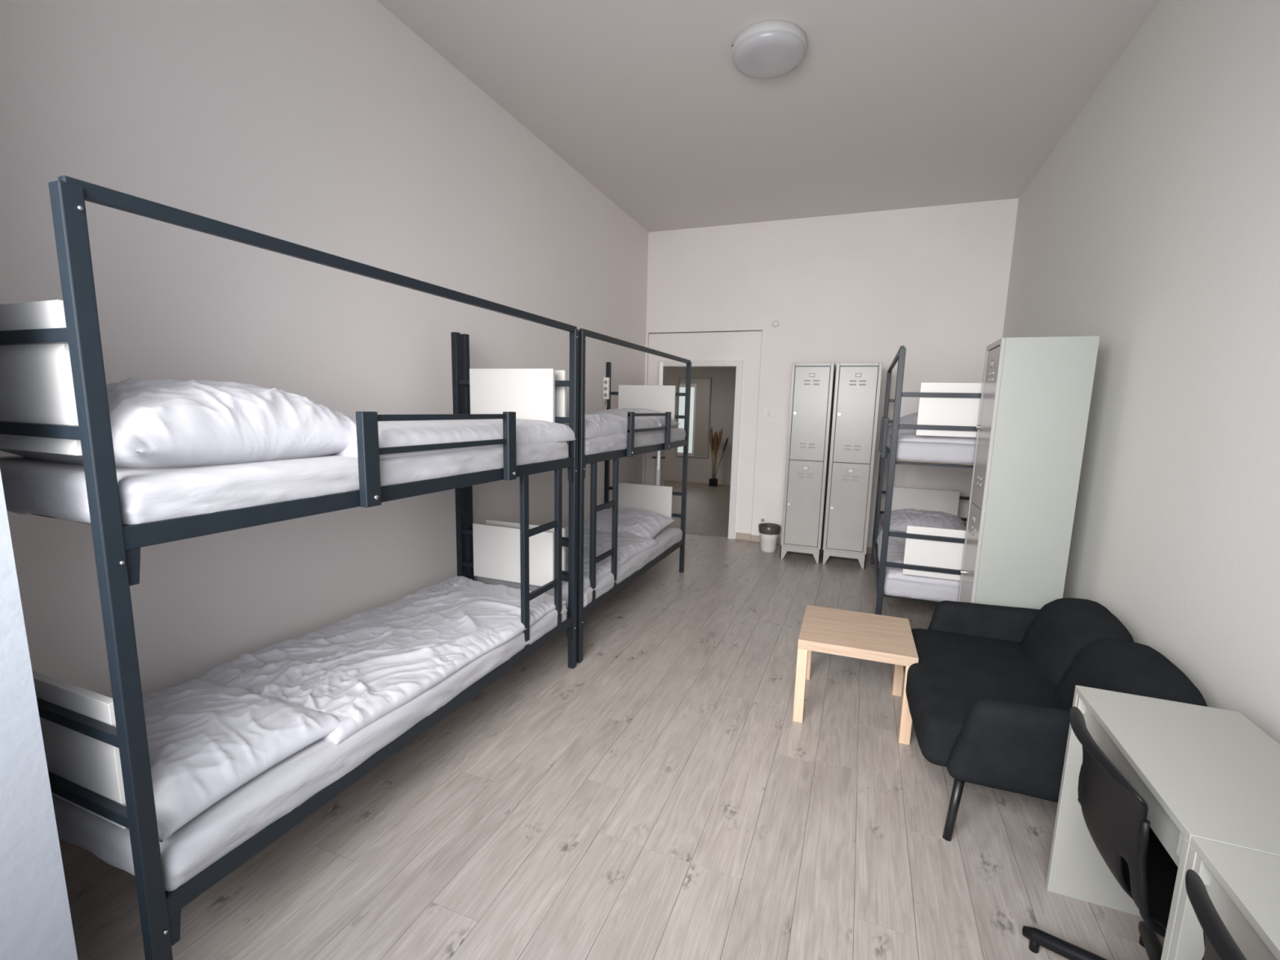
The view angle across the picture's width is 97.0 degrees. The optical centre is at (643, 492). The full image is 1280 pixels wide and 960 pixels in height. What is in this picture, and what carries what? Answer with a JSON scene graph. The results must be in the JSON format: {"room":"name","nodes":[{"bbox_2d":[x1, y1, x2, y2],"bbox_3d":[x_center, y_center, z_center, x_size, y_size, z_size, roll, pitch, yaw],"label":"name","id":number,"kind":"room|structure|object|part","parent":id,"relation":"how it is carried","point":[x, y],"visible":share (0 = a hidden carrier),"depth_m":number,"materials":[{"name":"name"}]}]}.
{"room":"dormitory","nodes":[
{"label":"dormitory","id":0,"kind":"room"},
{"bbox_2d":[0,471,77,959],"bbox_3d":[-0.651,-0.355,0.205,4.480,3.806,1.200,5,9,21],"label":"wall","id":1,"kind":"structure","parent":0,"point":[36,921],"depth_m":1.22,"materials":[{"name":"paint"}]},
{"bbox_2d":[0,0,648,697],"bbox_3d":[-1.396,-0.938,3.900,0.376,3.806,7.630,5,9,21],"label":"wall","id":2,"kind":"structure","parent":0,"point":[331,126],"depth_m":2.67,"materials":[{"name":"paint"}]},
{"bbox_2d":[59,480,1165,959],"bbox_3d":[-0.488,0.653,6.410,7.930,0.050,12.500,5,9,21],"label":"floor","id":3,"kind":"structure","parent":0,"point":[660,795],"depth_m":2.17,"materials":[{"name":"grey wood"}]},
{"bbox_2d":[0,175,578,959],"bbox_3d":[-1.175,0.183,2.464,0.899,2.034,2.235,5,9,21],"label":"bunk bed","id":4,"kind":"object","parent":3,"relation":"on","point":[54,397],"visible":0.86,"depth_m":1.43,"materials":[{"name":"metal"}]},
{"bbox_3d":[-1.533,0.068,1.552,0.780,0.024,0.024,5,9,21],"label":"rail","id":5,"kind":"part","parent":4,"relation":"part of","materials":[{"name":"metal"}]},
{"bbox_3d":[-1.209,0.365,1.313,0.040,2.020,0.040,5,9,21],"label":"post","id":6,"kind":"part","parent":4,"relation":"part of","materials":[{"name":"metal"}]},
{"bbox_2d":[0,441,568,524],"bbox_3d":[-1.184,-0.137,2.403,0.852,0.138,2.113,5,9,21],"label":"mattress","id":7,"kind":"object","parent":4,"relation":"on","point":[56,490],"visible":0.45,"depth_m":1.50,"materials":[{"name":"grey fabric"}]},
{"bbox_2d":[0,377,356,468],"bbox_3d":[-1.408,-0.230,1.789,0.740,0.257,0.770,4,9,18],"label":"pillow","id":8,"kind":"object","parent":7,"relation":"on","point":[169,423],"visible":0.75,"depth_m":1.57,"materials":[{"name":"grey fabric"}]},
{"bbox_2d":[333,416,575,458],"bbox_3d":[-1.048,-0.305,2.747,0.869,0.128,1.541,5,9,21],"label":"duvet","id":9,"kind":"object","parent":7,"relation":"on","point":[402,433],"visible":0.34,"depth_m":2.39,"materials":[{"name":"grey fabric"}]},
{"bbox_2d":[51,603,567,891],"bbox_3d":[-1.208,0.810,2.547,0.849,0.139,2.115,5,9,21],"label":"mattress","id":10,"kind":"object","parent":4,"relation":"on","point":[274,793],"visible":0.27,"depth_m":1.69,"materials":[{"name":"grey fabric"}]},
{"bbox_2d":[142,679,341,842],"bbox_3d":[-1.495,0.778,1.837,0.800,0.155,0.600,4,9,19],"label":"pillow","id":11,"kind":"object","parent":10,"relation":"on","point":[206,740],"visible":0.64,"depth_m":1.75,"materials":[{"name":"grey fabric"}]},
{"bbox_2d":[196,576,566,744],"bbox_3d":[-1.117,0.669,2.776,0.855,0.098,1.581,5,9,21],"label":"duvet","id":12,"kind":"object","parent":10,"relation":"on","point":[362,667],"visible":0.95,"depth_m":2.47,"materials":[{"name":"grey fabric"}]},
{"bbox_3d":[-0.804,-0.039,2.286,0.032,0.055,2.155,5,9,21],"label":"rail","id":13,"kind":"part","parent":4,"relation":"part of","materials":[{"name":"metal"}]},
{"bbox_3d":[-0.912,-0.112,1.883,0.032,0.315,0.062,5,9,21],"label":"guard post","id":14,"kind":"part","parent":4,"relation":"part of","materials":[{"name":"metal"}]},
{"bbox_3d":[-0.828,0.910,2.431,0.032,0.055,2.155,5,9,21],"label":"rail","id":15,"kind":"part","parent":4,"relation":"part of","materials":[{"name":"metal"}]},
{"bbox_3d":[-0.755,-0.304,2.264,0.018,0.022,0.810,5,9,21],"label":"guard rail","id":16,"kind":"part","parent":4,"relation":"part of","materials":[{"name":"metal"}]},
{"bbox_3d":[-1.177,0.013,3.630,0.040,2.020,0.040,5,9,21],"label":"post","id":17,"kind":"part","parent":4,"relation":"part of","materials":[{"name":"metal"}]},
{"bbox_3d":[-0.619,-0.218,2.629,0.032,0.315,0.062,5,9,21],"label":"guard post","id":18,"kind":"part","parent":4,"relation":"part of","materials":[{"name":"metal"}]},
{"bbox_3d":[-0.481,0.315,3.204,0.026,0.915,0.044,5,9,21],"label":"ladder rail","id":19,"kind":"part","parent":4,"relation":"part of","materials":[{"name":"metal"}]},
{"bbox_3d":[-0.413,0.076,3.338,0.040,2.020,0.040,5,9,21],"label":"post","id":20,"kind":"part","parent":4,"relation":"part of","materials":[{"name":"metal"}]},
{"bbox_2d":[460,328,691,662],"bbox_3d":[-0.370,-0.116,4.557,0.934,2.034,2.200,5,9,21],"label":"bunk bed","id":21,"kind":"object","parent":3,"relation":"on","point":[655,499],"depth_m":3.92,"materials":[{"name":"metal"}]},
{"bbox_3d":[-1.146,0.001,3.708,0.040,2.020,0.040,5,9,21],"label":"post","id":22,"kind":"part","parent":21,"relation":"part of","materials":[{"name":"metal"}]},
{"bbox_2d":[475,527,682,607],"bbox_3d":[-0.381,0.511,4.651,0.849,0.137,2.094,5,9,21],"label":"mattress","id":23,"kind":"object","parent":21,"relation":"on","point":[667,537],"visible":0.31,"depth_m":4.13,"materials":[{"name":"grey fabric"}]},
{"bbox_2d":[561,524,657,590],"bbox_3d":[-0.513,0.424,4.340,0.844,0.145,1.450,5,9,21],"label":"duvet","id":24,"kind":"object","parent":23,"relation":"on","point":[629,544],"visible":0.32,"depth_m":4.36,"materials":[{"name":"grey fabric"}]},
{"bbox_2d":[583,507,675,538],"bbox_3d":[-0.183,0.278,5.197,0.800,0.237,0.612,5,9,23],"label":"pillow","id":25,"kind":"object","parent":23,"relation":"on","point":[647,524],"visible":0.61,"depth_m":5.06,"materials":[{"name":"grey fabric"}]},
{"bbox_3d":[-0.382,0.065,3.417,0.040,2.020,0.040,5,9,21],"label":"post","id":26,"kind":"part","parent":21,"relation":"part of","materials":[{"name":"metal"}]},
{"bbox_3d":[-0.319,0.256,3.615,0.026,0.915,0.044,5,9,21],"label":"ladder rail","id":27,"kind":"part","parent":21,"relation":"part of","materials":[{"name":"metal"}]},
{"bbox_3d":[-0.393,-0.207,5.675,0.082,1.865,0.042,5,9,21],"label":"power strip","id":28,"kind":"part","parent":21,"relation":"part of","materials":[{"name":"white plastic"}]},
{"bbox_3d":[-0.362,-0.283,5.701,0.040,2.020,0.040,5,9,21],"label":"post","id":29,"kind":"part","parent":21,"relation":"part of","materials":[{"name":"metal"}]},
{"bbox_2d":[566,426,685,454],"bbox_3d":[-0.357,-0.438,4.507,0.850,0.141,2.095,5,9,21],"label":"mattress","id":30,"kind":"object","parent":21,"relation":"on","point":[615,442],"visible":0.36,"depth_m":3.93,"materials":[{"name":"grey fabric"}]},
{"bbox_2d":[566,411,663,439],"bbox_3d":[-0.471,-0.534,4.229,0.860,0.162,1.463,5,9,21],"label":"duvet","id":31,"kind":"object","parent":30,"relation":"on","point":[596,424],"visible":0.4,"depth_m":3.88,"materials":[{"name":"grey fabric"}]},
{"bbox_2d":[595,407,679,426],"bbox_3d":[-0.120,-0.668,5.068,0.780,0.191,0.620,4,9,17],"label":"pillow","id":32,"kind":"object","parent":30,"relation":"on","point":[661,420],"visible":0.3,"depth_m":4.92,"materials":[{"name":"grey fabric"}]},
{"bbox_3d":[-0.087,-0.411,3.982,0.032,0.315,0.062,5,9,21],"label":"guard post","id":33,"kind":"part","parent":21,"relation":"part of","materials":[{"name":"metal"}]},
{"bbox_3d":[-0.007,0.612,4.518,0.032,0.055,2.120,5,9,21],"label":"rail","id":34,"kind":"part","parent":21,"relation":"part of","materials":[{"name":"metal"}]},
{"bbox_3d":[0.016,-0.337,4.374,0.032,0.055,2.120,5,9,21],"label":"rail","id":35,"kind":"part","parent":21,"relation":"part of","materials":[{"name":"metal"}]},
{"bbox_3d":[0.048,-0.596,4.308,0.018,0.022,0.810,5,9,21],"label":"guard rail","id":36,"kind":"part","parent":21,"relation":"part of","materials":[{"name":"metal"}]},
{"bbox_3d":[0.206,-0.518,4.727,0.032,0.315,0.062,5,9,21],"label":"guard post","id":37,"kind":"part","parent":21,"relation":"part of","materials":[{"name":"metal"}]},
{"bbox_3d":[0.402,-0.220,5.410,0.040,2.020,0.040,5,9,21],"label":"post","id":38,"kind":"part","parent":21,"relation":"part of","materials":[{"name":"metal"}]},
{"bbox_2d":[708,426,728,486],"bbox_3d":[1.546,-0.754,11.706,0.390,1.233,0.204,5,9,21],"label":"grass plant","id":39,"kind":"object","parent":3,"relation":"on","point":[714,442],"visible":1,"depth_m":11.69,"materials":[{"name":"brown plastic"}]},
{"bbox_3d":[1.451,-0.611,11.781,0.037,0.634,0.015,9,12,41],"label":"stem","id":40,"kind":"part","parent":39,"relation":"part of","materials":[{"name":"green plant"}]},
{"bbox_3d":[1.464,-0.223,11.804,0.150,0.150,0.150,5,9,21],"label":"pot","id":41,"kind":"part","parent":39,"relation":"part of","materials":[{"name":"black ceramic"}]},
{"bbox_2d":[758,523,780,552],"bbox_3d":[1.437,0.514,6.468,0.248,0.302,0.249,5,9,21],"label":"waste bin","id":42,"kind":"object","parent":3,"relation":"on","point":[769,532],"visible":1,"depth_m":6.39,"materials":[{"name":"grey plastic"}]},
{"bbox_2d":[779,362,836,563],"bbox_3d":[1.792,-0.329,6.145,0.414,2.082,0.516,5,9,21],"label":"locker","id":43,"kind":"object","parent":3,"relation":"on","point":[812,387],"visible":0.99,"depth_m":5.92,"materials":[{"name":"grey metal"}]},
{"bbox_3d":[1.697,0.112,5.994,0.342,0.905,0.013,5,9,21],"label":"door","id":44,"kind":"part","parent":43,"relation":"part of","materials":[{"name":"grey paint"}]},
{"bbox_3d":[1.720,-0.816,5.852,0.342,0.960,0.013,5,9,21],"label":"door","id":45,"kind":"part","parent":43,"relation":"part of","materials":[{"name":"grey paint"}]},
{"bbox_2d":[822,362,882,568],"bbox_3d":[2.204,-0.294,5.988,0.428,2.082,0.516,5,9,21],"label":"locker","id":46,"kind":"object","parent":3,"relation":"on","point":[857,388],"visible":1,"depth_m":5.75,"materials":[{"name":"grey metal"}]},
{"bbox_3d":[2.110,0.146,5.837,0.356,0.905,0.013,5,9,21],"label":"door","id":47,"kind":"part","parent":46,"relation":"part of","materials":[{"name":"grey paint"}]},
{"bbox_3d":[2.133,-0.781,5.695,0.356,0.960,0.013,5,9,21],"label":"door","id":48,"kind":"part","parent":46,"relation":"part of","materials":[{"name":"grey paint"}]},
{"bbox_2d":[792,604,918,745],"bbox_3d":[1.140,0.950,3.077,0.556,0.448,0.556,5,9,20],"label":"coffee table","id":49,"kind":"object","parent":3,"relation":"on","point":[855,634],"visible":0.92,"depth_m":2.92,"materials":[{"name":"brown wood"}]},
{"bbox_3d":[0.815,0.989,2.931,0.049,0.399,0.049,5,9,20],"label":"leg","id":50,"kind":"part","parent":49,"relation":"part of","materials":[{"name":"brown wood"}]},
{"bbox_3d":[0.990,0.922,3.401,0.049,0.399,0.049,5,9,20],"label":"leg","id":51,"kind":"part","parent":49,"relation":"part of","materials":[{"name":"brown wood"}]},
{"bbox_3d":[1.464,0.960,3.229,0.049,0.399,0.049,5,9,20],"label":"leg","id":52,"kind":"part","parent":49,"relation":"part of","materials":[{"name":"brown wood"}]},
{"bbox_3d":[1.289,1.027,2.760,0.049,0.399,0.049,5,9,20],"label":"leg","id":53,"kind":"part","parent":49,"relation":"part of","materials":[{"name":"brown wood"}]},
{"bbox_2d":[870,346,982,614],"bbox_3d":[2.461,-0.072,4.732,0.944,2.034,2.235,5,9,21],"label":"bunk bed","id":54,"kind":"object","parent":3,"relation":"on","point":[943,409],"visible":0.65,"depth_m":3.82,"materials":[{"name":"metal"}]},
{"bbox_3d":[2.059,0.592,4.985,0.032,0.055,2.155,5,9,21],"label":"rail","id":55,"kind":"part","parent":54,"relation":"part of","materials":[{"name":"metal"}]},
{"bbox_3d":[2.401,-0.003,5.760,0.026,0.915,0.044,5,9,21],"label":"ladder rail","id":56,"kind":"part","parent":54,"relation":"part of","materials":[{"name":"metal"}]},
{"bbox_3d":[2.475,-0.241,5.892,0.040,2.020,0.040,5,9,21],"label":"post","id":57,"kind":"part","parent":54,"relation":"part of","materials":[{"name":"metal"}]},
{"bbox_3d":[2.199,-0.541,5.208,0.032,0.315,0.062,5,9,21],"label":"guard post","id":58,"kind":"part","parent":54,"relation":"part of","materials":[{"name":"metal"}]},
{"bbox_3d":[1.906,-0.435,4.463,0.032,0.315,0.062,5,9,21],"label":"guard post","id":59,"kind":"part","parent":54,"relation":"part of","materials":[{"name":"metal"}]},
{"bbox_3d":[2.083,-0.356,4.840,0.032,0.055,2.155,5,9,21],"label":"rail","id":60,"kind":"part","parent":54,"relation":"part of","materials":[{"name":"metal"}]},
{"bbox_3d":[1.678,0.048,3.867,0.040,2.020,0.040,5,9,21],"label":"post","id":61,"kind":"part","parent":54,"relation":"part of","materials":[{"name":"metal"}]},
{"bbox_3d":[2.115,0.764,3.951,0.825,0.024,0.024,5,9,21],"label":"rail","id":62,"kind":"part","parent":54,"relation":"part of","materials":[{"name":"metal"}]},
{"bbox_2d":[876,524,959,601],"bbox_3d":[2.453,0.556,4.816,0.849,0.138,2.112,5,9,21],"label":"mattress","id":63,"kind":"object","parent":54,"relation":"on","point":[892,586],"visible":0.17,"depth_m":3.92,"materials":[{"name":"grey fabric"}]},
{"bbox_2d":[879,529,959,586],"bbox_3d":[2.361,0.486,4.547,0.846,0.103,1.525,5,9,21],"label":"duvet","id":64,"kind":"object","parent":63,"relation":"on","point":[895,549],"visible":0.2,"depth_m":4.06,"materials":[{"name":"grey fabric"}]},
{"bbox_2d":[880,508,965,533],"bbox_3d":[2.720,0.297,5.470,0.800,0.254,0.617,5,9,21],"label":"pillow","id":65,"kind":"object","parent":63,"relation":"on","point":[900,518],"visible":0.54,"depth_m":5.33,"materials":[{"name":"grey fabric"}]},
{"bbox_2d":[886,431,975,464],"bbox_3d":[2.477,-0.391,4.672,0.850,0.138,2.113,5,9,21],"label":"mattress","id":66,"kind":"object","parent":54,"relation":"on","point":[907,451],"visible":0.28,"depth_m":3.77,"materials":[{"name":"grey fabric"}]},
{"bbox_2d":[888,412,917,428],"bbox_3d":[2.753,-0.652,5.350,0.780,0.214,0.600,5,9,21],"label":"pillow","id":67,"kind":"object","parent":66,"relation":"on","point":[911,419],"visible":0.09,"depth_m":5.23,"materials":[{"name":"grey fabric"}]},
{"bbox_2d":[888,428,976,444],"bbox_3d":[2.407,-0.468,4.466,0.838,0.103,1.569,5,9,21],"label":"duvet","id":68,"kind":"object","parent":66,"relation":"on","point":[904,434],"visible":0.17,"depth_m":3.85,"materials":[{"name":"grey fabric"}]},
{"bbox_3d":[2.139,-0.184,3.807,0.825,0.024,0.024,5,9,21],"label":"rail","id":69,"kind":"part","parent":54,"relation":"part of","materials":[{"name":"metal"}]},
{"bbox_2d":[957,336,1099,609],"bbox_3d":[2.216,0.136,3.376,0.456,2.020,0.430,5,9,21],"label":"locker","id":70,"kind":"object","parent":3,"relation":"on","point":[1036,392],"visible":0.75,"depth_m":3.14,"materials":[{"name":"metal"}]},
{"bbox_3d":[2.018,0.514,3.507,0.013,0.875,0.358,5,9,21],"label":"door","id":71,"kind":"part","parent":70,"relation":"part of","materials":[{"name":"grey paint"}]},
{"bbox_3d":[2.029,0.046,3.436,0.020,1.870,0.430,5,9,21],"label":"frame","id":72,"kind":"part","parent":70,"relation":"part of","materials":[{"name":"grey paint"}]},
{"bbox_3d":[2.041,-0.382,3.370,0.013,0.928,0.358,5,9,21],"label":"door","id":73,"kind":"part","parent":70,"relation":"part of","materials":[{"name":"grey paint"}]},
{"bbox_2d":[903,597,1207,841],"bbox_3d":[1.671,0.900,2.563,0.867,0.737,1.286,5,9,21],"label":"sofa","id":74,"kind":"object","parent":3,"relation":"on","point":[990,690],"visible":0.74,"depth_m":2.31,"materials":[{"name":"grey fabric"}]},
{"bbox_3d":[1.189,1.191,2.162,0.105,0.259,0.036,-6,11,-40],"label":"leg","id":75,"kind":"part","parent":74,"relation":"part of","materials":[{"name":"black metal"}]},
{"bbox_3d":[1.590,0.928,2.602,0.693,0.210,1.104,5,9,21],"label":"seat","id":76,"kind":"part","parent":74,"relation":"part of","materials":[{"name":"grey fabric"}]},
{"bbox_3d":[1.881,0.779,3.090,0.639,0.355,0.130,5,9,21],"label":"armrest","id":77,"kind":"part","parent":74,"relation":"part of","materials":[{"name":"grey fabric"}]},
{"bbox_3d":[1.462,0.932,2.025,0.639,0.355,0.131,5,9,21],"label":"armrest","id":78,"kind":"part","parent":74,"relation":"part of","materials":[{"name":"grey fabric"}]},
{"bbox_2d":[1020,597,1133,684],"bbox_3d":[2.022,0.765,2.704,0.332,0.495,0.605,5,9,21],"label":"cushion","id":79,"kind":"object","parent":74,"relation":"on","point":[1051,636],"depth_m":2.59,"materials":[{"name":"grey fabric"}]},
{"bbox_2d":[1053,640,1207,710],"bbox_3d":[1.817,0.841,2.180,0.331,0.491,0.607,5,9,21],"label":"cushion","id":80,"kind":"object","parent":74,"relation":"on","point":[1123,666],"depth_m":2.11,"materials":[{"name":"grey fabric"}]},
{"bbox_2d":[1022,706,1177,959],"bbox_3d":[1.411,1.035,1.432,0.637,0.789,0.644,5,9,21],"label":"swivel chair","id":81,"kind":"object","parent":3,"relation":"on","point":[1115,815],"visible":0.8,"depth_m":1.41,"materials":[{"name":"black plastic"}]},
{"bbox_3d":[1.265,1.329,1.613,0.046,0.094,0.312,-6,11,-40],"label":"leg","id":82,"kind":"part","parent":81,"relation":"part of","materials":[{"name":"black plastic"}]},
{"bbox_3d":[1.479,1.332,1.630,0.046,0.094,0.312,7,10,31],"label":"leg","id":83,"kind":"part","parent":81,"relation":"part of","materials":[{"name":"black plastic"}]},
{"bbox_2d":[1045,684,1279,959],"bbox_3d":[1.457,1.052,1.496,0.408,0.740,0.707,5,9,21],"label":"desk","id":84,"kind":"object","parent":3,"relation":"on","point":[1203,772],"visible":0.7,"depth_m":1.51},
{"bbox_3d":[1.581,1.017,1.814,0.408,0.720,0.022,5,9,21],"label":"panel","id":85,"kind":"part","parent":84,"relation":"part of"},
{"bbox_3d":[1.333,1.107,1.182,0.408,0.720,0.022,5,9,21],"label":"panel","id":86,"kind":"part","parent":84,"relation":"part of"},
{"bbox_2d":[1185,869,1247,959],"bbox_3d":[1.147,1.122,0.820,0.648,0.789,0.626,5,9,21],"label":"swivel chair","id":87,"kind":"object","parent":3,"relation":"on","point":[1219,944],"visible":1,"depth_m":0.94,"materials":[{"name":"black plastic"}]},
{"bbox_2d":[1168,836,1279,959],"bbox_3d":[1.199,1.145,0.840,0.408,0.740,0.707,5,9,21],"label":"desk","id":88,"kind":"object","parent":3,"relation":"on","point":[1242,885],"visible":0.77,"depth_m":1.10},
{"bbox_3d":[1.323,1.110,1.158,0.408,0.720,0.022,5,9,21],"label":"panel","id":89,"kind":"part","parent":88,"relation":"part of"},
{"bbox_2d":[663,367,736,480],"bbox_3d":[1.378,-1.859,12.065,7.400,3.300,0.250,5,9,21],"label":"wall","id":90,"kind":"structure","parent":0,"point":[723,379],"depth_m":11.94,"materials":[{"name":"paint"}]},
{"bbox_2d":[675,377,711,457],"bbox_3d":[1.069,-1.604,12.071,0.720,1.680,0.030,5,9,21],"label":"window","id":91,"kind":"structure","parent":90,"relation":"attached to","point":[700,388],"depth_m":12.05,"materials":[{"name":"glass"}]},
{"bbox_2d":[663,476,730,484],"bbox_3d":[1.290,-0.253,12.185,7.000,0.085,0.015,5,9,21],"label":"baseboard","id":92,"kind":"structure","parent":90,"relation":"attached to","point":[666,478],"depth_m":12.24,"materials":[{"name":"grey wood"}]},
{"bbox_2d":[735,532,751,540],"bbox_3d":[1.236,0.538,6.994,0.187,0.085,0.008,5,9,21],"label":"baseboard","id":93,"kind":"structure","parent":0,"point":[744,536],"depth_m":6.99,"materials":[{"name":"beige wood"}]},
{"bbox_2d":[376,0,1159,232],"bbox_3d":[0.563,-2.684,2.880,4.480,0.250,7.630,5,9,21],"label":"ceiling","id":94,"kind":"structure","parent":0,"point":[888,104],"depth_m":3.78,"materials":[{"name":"paint"}]},
{"bbox_2d":[731,20,806,78],"bbox_3d":[0.732,-2.564,3.308,0.428,0.107,0.428,5,9,21],"label":"ceiling lamp","id":95,"kind":"object","parent":94,"relation":"attached to","point":[768,49],"visible":1,"depth_m":3.21,"materials":[{"name":"plastic"}]},
{"bbox_2d":[642,198,1018,546],"bbox_3d":[1.860,-1.267,6.589,4.480,3.806,0.180,5,9,21],"label":"wall","id":96,"kind":"structure","parent":0,"point":[932,282],"depth_m":6.29,"materials":[{"name":"paint"}]},
{"bbox_2d":[653,360,742,538],"bbox_3d":[0.687,-0.553,7.146,1.080,2.170,0.210,5,9,21],"label":"door frame","id":97,"kind":"structure","parent":96,"relation":"in","point":[738,364],"depth_m":6.90,"materials":[{"name":"white wood"}]},
{"bbox_2d":[652,362,665,485],"bbox_3d":[0.189,-0.474,6.784,0.150,2.073,0.862,2,9,1],"label":"door leaf","id":98,"kind":"structure","parent":97,"relation":"attached to","point":[658,457],"depth_m":6.37,"materials":[{"name":"metal"}]},
{"bbox_3d":[0.175,-0.371,6.364,0.022,0.220,0.002,2,9,1],"label":"lock plate","id":99,"kind":"part","parent":98,"relation":"part of","materials":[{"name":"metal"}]},
{"bbox_3d":[0.189,-0.474,6.784,0.040,2.073,0.860,2,9,1],"label":"panel","id":100,"kind":"part","parent":98,"relation":"part of","materials":[{"name":"white wood"}]},
{"bbox_3d":[0.728,-0.716,7.115,1.415,2.502,0.176,5,9,21],"label":"infill panel","id":101,"kind":"part","parent":96,"relation":"part of","materials":[{"name":"white paint"}]},
{"bbox_2d":[685,532,728,537],"bbox_3d":[0.632,0.526,7.252,1.000,0.006,0.050,5,9,21],"label":"trim","id":102,"kind":"structure","parent":96,"relation":"attached to","point":[686,532],"depth_m":7.19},
{"bbox_2d":[759,516,766,523],"bbox_3d":[1.453,0.332,6.872,0.080,0.080,0.014,5,9,21],"label":"wall socket","id":103,"kind":"object","parent":96,"relation":"attached to","point":[762,520],"visible":0.86,"depth_m":6.87,"materials":[{"name":"white plastic"}]},
{"bbox_2d":[764,409,773,417],"bbox_3d":[1.483,-0.938,6.678,0.110,0.086,0.015,5,9,21],"label":"light switch","id":104,"kind":"object","parent":96,"relation":"attached to","point":[767,413],"visible":1,"depth_m":6.67,"materials":[{"name":"white plastic"}]},
{"bbox_2d":[772,320,779,327],"bbox_3d":[1.523,-1.949,6.514,0.084,0.084,0.024,5,9,21],"label":"wall sensor","id":105,"kind":"object","parent":96,"relation":"attached to","point":[775,323],"visible":1,"depth_m":6.51,"materials":[{"name":"white plastic"}]},
{"bbox_2d":[751,534,871,553],"bbox_3d":[2.456,0.646,6.521,2.425,0.075,0.016,5,9,21],"label":"baseboard","id":106,"kind":"structure","parent":96,"relation":"attached to","point":[753,538],"depth_m":6.90,"materials":[{"name":"beige wood"}]},
{"bbox_2d":[1002,0,1279,744],"bbox_3d":[2.462,-0.617,2.429,0.300,3.806,7.630,5,9,21],"label":"wall","id":107,"kind":"structure","parent":0,"point":[1150,229],"depth_m":2.43,"materials":[{"name":"paint"}]}
]}

